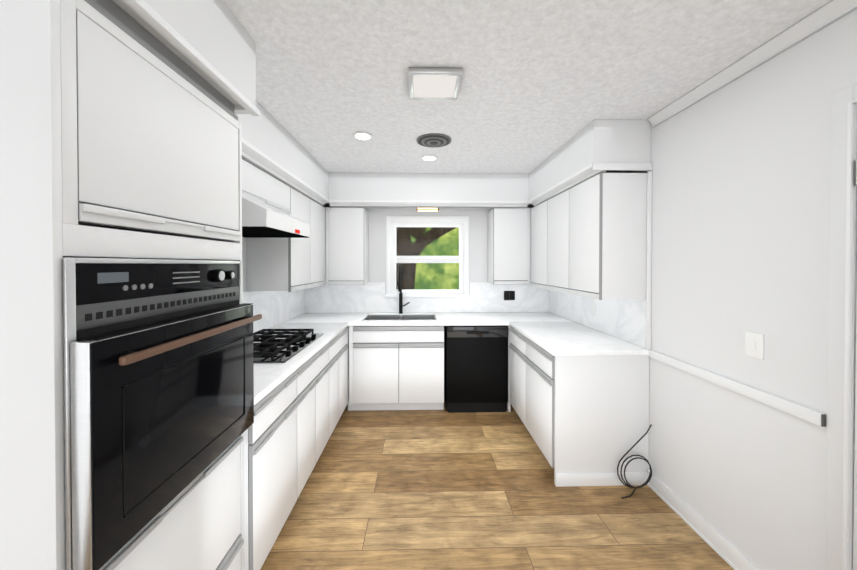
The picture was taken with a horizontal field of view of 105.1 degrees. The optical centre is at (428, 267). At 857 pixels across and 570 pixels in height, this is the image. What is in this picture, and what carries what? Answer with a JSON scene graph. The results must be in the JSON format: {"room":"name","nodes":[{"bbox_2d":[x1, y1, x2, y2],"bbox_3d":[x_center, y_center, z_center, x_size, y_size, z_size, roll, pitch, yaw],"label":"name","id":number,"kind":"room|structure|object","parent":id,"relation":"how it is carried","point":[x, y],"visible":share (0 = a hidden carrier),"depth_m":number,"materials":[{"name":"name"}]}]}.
{"room":"kitchen","nodes":[
{"label":"kitchen","id":0,"kind":"room"},
{"bbox_2d":[242,237,246,291],"bbox_3d":[-1.408,0.264,-0.664,0.120,2.440,9.240,0,1,-1],"label":"wall","id":1,"kind":"structure","parent":0,"point":[244,249],"depth_m":2.54,"materials":[{"name":"white paint"}]},
{"bbox_2d":[242,159,293,216],"bbox_3d":[-1.238,-0.512,1.970,0.342,0.232,1.186,0,1,-1],"label":"upper cabinet","id":2,"kind":"object","parent":1,"relation":"attached to","point":[258,186],"depth_m":2.15,"materials":[{"name":"white laminate"}]},
{"bbox_2d":[243,289,306,332],"bbox_3d":[-1.416,0.364,2.596,0.012,0.355,2.430,0,1,-1],"label":"backsplash","id":3,"kind":"structure","parent":1,"relation":"attached to","point":[275,307],"depth_m":3.03,"materials":[{"name":"stone"}]},
{"bbox_2d":[242,198,309,237],"bbox_3d":[-1.162,-0.311,2.187,0.502,0.165,0.720,0,1,-1],"label":"range hood","id":4,"kind":"object","parent":1,"relation":"attached to","point":[260,221],"visible":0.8,"depth_m":2.00,"materials":[{"name":"white painted metal"},{"name":"black metal"}]},
{"bbox_2d":[247,190,313,290],"bbox_3d":[-1.257,-0.228,2.797,0.342,0.816,0.459,0,1,-1],"label":"upper cabinet","id":5,"kind":"object","parent":1,"relation":"attached to","point":[286,264],"depth_m":2.57,"materials":[{"name":"white laminate"}]},
{"bbox_2d":[314,202,325,286],"bbox_3d":[-1.268,-0.232,3.265,0.342,0.816,0.488,0,1,-1],"label":"upper cabinet","id":6,"kind":"object","parent":1,"relation":"attached to","point":[319,211],"depth_m":3.30,"materials":[{"name":"white laminate"}]},
{"bbox_2d":[325,207,492,294],"bbox_3d":[-0.007,0.220,3.929,2.897,2.440,0.120,0,1,-1],"label":"wall","id":7,"kind":"structure","parent":0,"point":[477,244],"depth_m":3.86,"materials":[{"name":"white paint"}]},
{"bbox_2d":[325,207,368,284],"bbox_3d":[-0.909,-0.230,3.664,0.428,0.828,0.355,0,1,-1],"label":"upper cabinet","id":8,"kind":"object","parent":7,"relation":"attached to","point":[347,246],"visible":0.98,"depth_m":3.50,"materials":[{"name":"white laminate"}]},
{"bbox_2d":[307,282,546,312],"bbox_3d":[-0.005,0.352,3.863,2.893,0.355,0.012,0,1,-1],"label":"backsplash","id":9,"kind":"structure","parent":7,"relation":"attached to","point":[369,297],"depth_m":3.86,"materials":[{"name":"stone"}]},
{"bbox_2d":[385,216,469,296],"bbox_3d":[-0.011,-0.128,3.907,0.992,0.951,0.153,0,1,-1],"label":"window","id":10,"kind":"structure","parent":7,"relation":"in","point":[393,259],"depth_m":3.89,"materials":[{"name":"white"}]},
{"bbox_2d":[487,208,529,284],"bbox_3d":[0.910,-0.230,3.707,0.420,0.828,0.355,0,1,-1],"label":"upper cabinet","id":11,"kind":"object","parent":7,"relation":"attached to","point":[508,246],"visible":0.98,"depth_m":3.54,"materials":[{"name":"white laminate"}]},
{"bbox_2d":[504,291,514,299],"bbox_3d":[0.956,0.330,3.875,0.130,0.110,0.006,0,1,-1],"label":"outlet","id":12,"kind":"object","parent":7,"relation":"attached to","point":[509,295],"visible":1,"depth_m":3.87,"materials":[{"name":"black plastic"}]},
{"bbox_2d":[260,399,733,569],"bbox_3d":[0.100,1.534,-0.617,3.137,0.100,9.240,0,1,-1],"label":"floor","id":13,"kind":"structure","parent":0,"point":[444,489],"depth_m":1.96,"materials":[{"name":"brown wood"}]},
{"bbox_2d":[0,0,243,569],"bbox_3d":[-1.076,0.432,1.028,0.620,2.072,0.715,0,1,-1],"label":"tall cabinet","id":14,"kind":"object","parent":13,"relation":"on","point":[116,142],"visible":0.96,"depth_m":0.73,"materials":[{"name":"white laminate"}]},
{"bbox_2d":[63,258,261,569],"bbox_3d":[-0.993,0.322,1.028,0.629,0.692,0.684,0,1,-1],"label":"oven","id":15,"kind":"object","parent":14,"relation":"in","point":[158,388],"visible":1,"depth_m":0.84,"materials":[{"name":"black"}]},
{"bbox_2d":[243,368,298,569],"bbox_3d":[-1.079,1.026,1.649,0.641,0.872,0.508,0,1,-1],"label":"base cabinet","id":16,"kind":"object","parent":13,"relation":"on","point":[298,412],"depth_m":1.56,"materials":[{"name":"white laminate"}]},
{"bbox_2d":[253,320,348,404],"bbox_3d":[-1.085,0.564,2.291,0.660,0.037,1.800,0,1,-1],"label":"countertop","id":17,"kind":"structure","parent":16,"relation":"on","point":[267,376],"depth_m":2.02,"materials":[{"name":"stone"}]},
{"bbox_2d":[253,329,323,362],"bbox_3d":[-1.083,0.518,2.261,0.497,0.052,0.770,0,1,-1],"label":"cooktop","id":18,"kind":"object","parent":17,"relation":"in","point":[272,346],"visible":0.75,"depth_m":2.22,"materials":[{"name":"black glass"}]},
{"bbox_2d":[299,341,330,494],"bbox_3d":[-1.093,1.020,2.236,0.641,0.872,0.674,0,1,-1],"label":"base cabinet","id":19,"kind":"object","parent":13,"relation":"on","point":[315,374],"depth_m":2.20,"materials":[{"name":"white laminate"}]},
{"bbox_2d":[331,327,348,433],"bbox_3d":[-1.109,1.013,2.902,0.641,0.872,0.666,0,1,-1],"label":"base cabinet","id":20,"kind":"object","parent":13,"relation":"on","point":[339,344],"depth_m":2.89,"materials":[{"name":"white laminate"}]},
{"bbox_2d":[348,326,443,410],"bbox_3d":[-0.336,1.007,3.551,0.968,0.872,0.632,0,1,-1],"label":"base cabinet","id":21,"kind":"object","parent":13,"relation":"on","point":[395,367],"depth_m":3.24,"materials":[{"name":"white laminate"}]},
{"bbox_2d":[290,313,360,319],"bbox_3d":[-1.114,0.552,3.551,0.660,0.037,0.360,0,1,-1],"label":"countertop","id":22,"kind":"structure","parent":21,"relation":"on","point":[306,316],"depth_m":3.64,"materials":[{"name":"stone"}]},
{"bbox_2d":[329,312,568,325],"bbox_3d":[0.002,0.552,3.548,2.893,0.037,0.645,0,1,-1],"label":"countertop","id":23,"kind":"structure","parent":21,"relation":"on","point":[455,318],"depth_m":3.44,"materials":[{"name":"stone"}]},
{"bbox_2d":[364,315,435,319],"bbox_3d":[-0.302,0.644,3.567,0.754,0.198,0.394,0,1,-1],"label":"sink","id":24,"kind":"object","parent":23,"relation":"in","point":[400,317],"visible":0.15,"depth_m":3.76,"materials":[{"name":"silver metal"}]},
{"bbox_2d":[398,265,409,313],"bbox_3d":[-0.280,0.248,3.706,0.132,0.566,0.235,0,1,-1],"label":"faucet","id":25,"kind":"object","parent":23,"relation":"on","point":[401,305],"visible":1,"depth_m":3.78,"materials":[{"name":"black metal"}]},
{"bbox_2d":[444,325,507,412],"bbox_3d":[0.479,1.010,3.539,0.612,0.866,0.599,0,1,-1],"label":"dishwasher","id":26,"kind":"object","parent":13,"relation":"on","point":[475,368],"visible":1,"depth_m":3.25,"materials":[{"name":"black metal"}]},
{"bbox_2d":[506,325,510,411],"bbox_3d":[0.473,1.007,3.570,0.687,0.872,0.632,0,1,-1],"label":"base cabinet","id":27,"kind":"object","parent":13,"relation":"on","point":[508,404],"depth_m":3.28,"materials":[{"name":"white laminate"}]},
{"bbox_2d":[509,326,524,424],"bbox_3d":[1.137,1.012,3.024,0.649,0.872,0.526,0,1,-1],"label":"base cabinet","id":28,"kind":"object","parent":13,"relation":"on","point":[516,339],"depth_m":3.00,"materials":[{"name":"white laminate"}]},
{"bbox_2d":[525,337,648,486],"bbox_3d":[1.149,1.018,2.480,0.649,0.872,0.572,0,1,-1],"label":"base cabinet","id":29,"kind":"object","parent":13,"relation":"on","point":[585,420],"depth_m":2.19,"materials":[{"name":"white laminate"}]},
{"bbox_2d":[505,320,648,355],"bbox_3d":[1.132,0.560,2.709,0.673,0.037,1.069,0,1,-1],"label":"countertop","id":30,"kind":"structure","parent":29,"relation":"on","point":[553,334],"depth_m":2.48,"materials":[{"name":"stone"}]},
{"bbox_2d":[617,424,651,498],"bbox_3d":[1.345,1.244,2.115,0.262,0.419,0.108,0,1,-1],"label":"cable","id":31,"kind":"object","parent":13,"relation":"on","point":[647,480],"visible":1,"depth_m":2.14,"materials":[{"name":"black plastic"}]},
{"bbox_2d":[224,0,829,173],"bbox_3d":[0.100,-1.006,-0.641,3.137,0.100,9.240,0,1,-1],"label":"ceiling","id":32,"kind":"structure","parent":0,"point":[542,81],"depth_m":1.59,"materials":[{"name":"white paint"}]},
{"bbox_2d":[84,0,355,207],"bbox_3d":[-1.085,-0.800,2.245,0.659,0.364,3.173,0,1,-1],"label":"soffit","id":33,"kind":"structure","parent":32,"relation":"attached to","point":[207,48],"depth_m":1.23,"materials":[{"name":"white paint"}]},
{"bbox_2d":[352,132,372,139],"bbox_3d":[-0.491,-0.979,2.446,0.150,0.010,0.150,0,1,-1],"label":"recessed light","id":34,"kind":"object","parent":32,"relation":"in","point":[362,135],"visible":0.96,"depth_m":2.44,"materials":[{"name":"white plastic"}]},
{"bbox_2d":[421,155,437,160],"bbox_3d":[0.007,-0.984,2.948,0.150,0.010,0.150,0,1,-1],"label":"recessed light","id":35,"kind":"object","parent":32,"relation":"in","point":[428,157],"visible":0.96,"depth_m":2.93,"materials":[{"name":"white plastic"}]},
{"bbox_2d":[416,133,450,147],"bbox_3d":[0.042,-0.973,2.538,0.270,0.025,0.270,0,1,-1],"label":"ceiling vent","id":36,"kind":"object","parent":32,"relation":"in","point":[433,140],"visible":0.98,"depth_m":2.50,"materials":[{"name":"grey"}]},
{"bbox_2d":[408,67,462,100],"bbox_3d":[0.031,-0.963,1.733,0.268,0.028,0.268,0,1,-1],"label":"recessed light","id":37,"kind":"object","parent":32,"relation":"in","point":[434,83],"visible":1,"depth_m":1.70,"materials":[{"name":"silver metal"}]},
{"bbox_2d":[356,173,527,207],"bbox_3d":[0.209,-0.820,3.657,2.473,0.351,0.412,0,1,-1],"label":"soffit","id":38,"kind":"structure","parent":32,"relation":"attached to","point":[373,190],"depth_m":3.46,"materials":[{"name":"white paint"}]},
{"bbox_2d":[416,208,438,211],"bbox_3d":[-0.009,-0.668,3.649,0.250,0.077,0.104,0,1,-1],"label":"light fixture","id":39,"kind":"object","parent":38,"relation":"attached to","point":[427,209],"visible":0.48,"depth_m":3.60,"materials":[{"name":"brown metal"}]},
{"bbox_2d":[528,119,651,207],"bbox_3d":[1.267,-0.812,2.818,0.397,0.351,1.311,0,1,-1],"label":"soffit","id":40,"kind":"structure","parent":32,"relation":"attached to","point":[603,146],"depth_m":2.21,"materials":[{"name":"white paint"}]},
{"bbox_2d":[630,9,856,569],"bbox_3d":[1.608,0.263,-0.594,0.120,2.440,9.240,0,1,-1],"label":"wall","id":41,"kind":"structure","parent":0,"point":[741,168],"depth_m":1.51,"materials":[{"name":"white paint"}]},
{"bbox_2d":[528,202,543,288],"bbox_3d":[1.283,-0.223,3.328,0.343,0.836,0.482,0,1,-1],"label":"upper cabinet","id":42,"kind":"object","parent":41,"relation":"attached to","point":[537,212],"depth_m":3.35,"materials":[{"name":"white laminate"}]},
{"bbox_2d":[544,190,567,292],"bbox_3d":[1.294,-0.218,2.865,0.343,0.836,0.455,0,1,-1],"label":"upper cabinet","id":43,"kind":"object","parent":41,"relation":"attached to","point":[555,208],"depth_m":2.90,"materials":[{"name":"white laminate"}]},
{"bbox_2d":[591,302,594,315],"bbox_3d":[1.449,0.364,2.889,0.006,0.110,0.070,0,1,-1],"label":"outlet","id":44,"kind":"object","parent":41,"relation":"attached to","point":[592,308],"visible":1,"depth_m":2.88,"materials":[{"name":"white plastic"}]},
{"bbox_2d":[547,290,645,347],"bbox_3d":[1.454,0.369,3.048,0.012,0.335,1.662,0,1,-1],"label":"backsplash","id":45,"kind":"structure","parent":41,"relation":"attached to","point":[623,319],"depth_m":2.66,"materials":[{"name":"stone"}]},
{"bbox_2d":[564,173,646,299],"bbox_3d":[1.304,-0.214,2.414,0.343,0.836,0.457,0,1,-1],"label":"upper cabinet","id":46,"kind":"object","parent":41,"relation":"attached to","point":[588,238],"depth_m":2.19,"materials":[{"name":"white laminate"}]},
{"bbox_2d":[646,171,651,348],"bbox_3d":[1.467,-0.048,2.183,0.029,1.182,0.012,0,1,-1],"label":"trim","id":47,"kind":"structure","parent":41,"relation":"attached to","point":[649,259],"depth_m":2.18,"materials":[{"name":"white"}]},
{"bbox_2d":[647,470,759,569],"bbox_3d":[1.484,1.411,1.722,0.020,0.100,0.962,0,1,-1],"label":"baseboard","id":48,"kind":"structure","parent":41,"relation":"attached to","point":[725,549],"depth_m":1.77,"materials":[{"name":"white wood"}]},
{"bbox_2d":[647,349,825,426],"bbox_3d":[1.485,0.574,1.719,0.018,0.050,0.956,0,1,-1],"label":"trim","id":49,"kind":"structure","parent":41,"relation":"attached to","point":[813,416],"depth_m":1.51,"materials":[{"name":"white wood"}]},
{"bbox_2d":[647,0,856,127],"bbox_3d":[1.548,-0.916,-1.472,0.040,0.064,7.270,0,1,-1],"label":"crown molding","id":50,"kind":"structure","parent":41,"relation":"attached to","point":[821,18],"depth_m":1.45,"materials":[{"name":"white wood"}]},
{"bbox_2d":[745,331,763,359],"bbox_3d":[1.494,0.355,1.505,0.010,0.115,0.080,0,1,-1],"label":"light switch","id":51,"kind":"object","parent":41,"relation":"attached to","point":[754,345],"visible":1,"depth_m":1.50,"materials":[{"name":"white plastic"}]},
{"bbox_2d":[826,85,856,569],"bbox_3d":[1.510,0.417,0.752,0.013,2.107,0.956,0,1,-1],"label":"door frame","id":52,"kind":"structure","parent":41,"relation":"attached to","point":[843,102],"depth_m":1.19,"materials":[{"name":"white paint"}]},
{"bbox_2d":[853,159,856,569],"bbox_3d":[1.533,0.446,0.753,0.049,2.033,0.824,0,1,-1],"label":"door","id":53,"kind":"structure","parent":41,"relation":"in","point":[855,517],"depth_m":1.16,"materials":[{"name":"white"}]},
{"label":"outside","id":54,"kind":"structure","parent":0,"visible":0},
{"bbox_2d":[409,227,458,288],"bbox_3d":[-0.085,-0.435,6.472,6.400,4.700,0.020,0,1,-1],"label":"garden","id":55,"kind":"object","parent":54,"point":[444,273],"depth_m":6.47,"materials":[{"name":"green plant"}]},
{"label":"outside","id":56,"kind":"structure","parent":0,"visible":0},
{"bbox_2d":[396,227,456,288],"bbox_3d":[-0.061,-0.033,5.466,1.497,3.527,0.340,0,1,-1],"label":"trunk","id":57,"kind":"object","parent":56,"point":[403,234],"depth_m":5.35,"materials":[{"name":"brown plant"}]}
]}

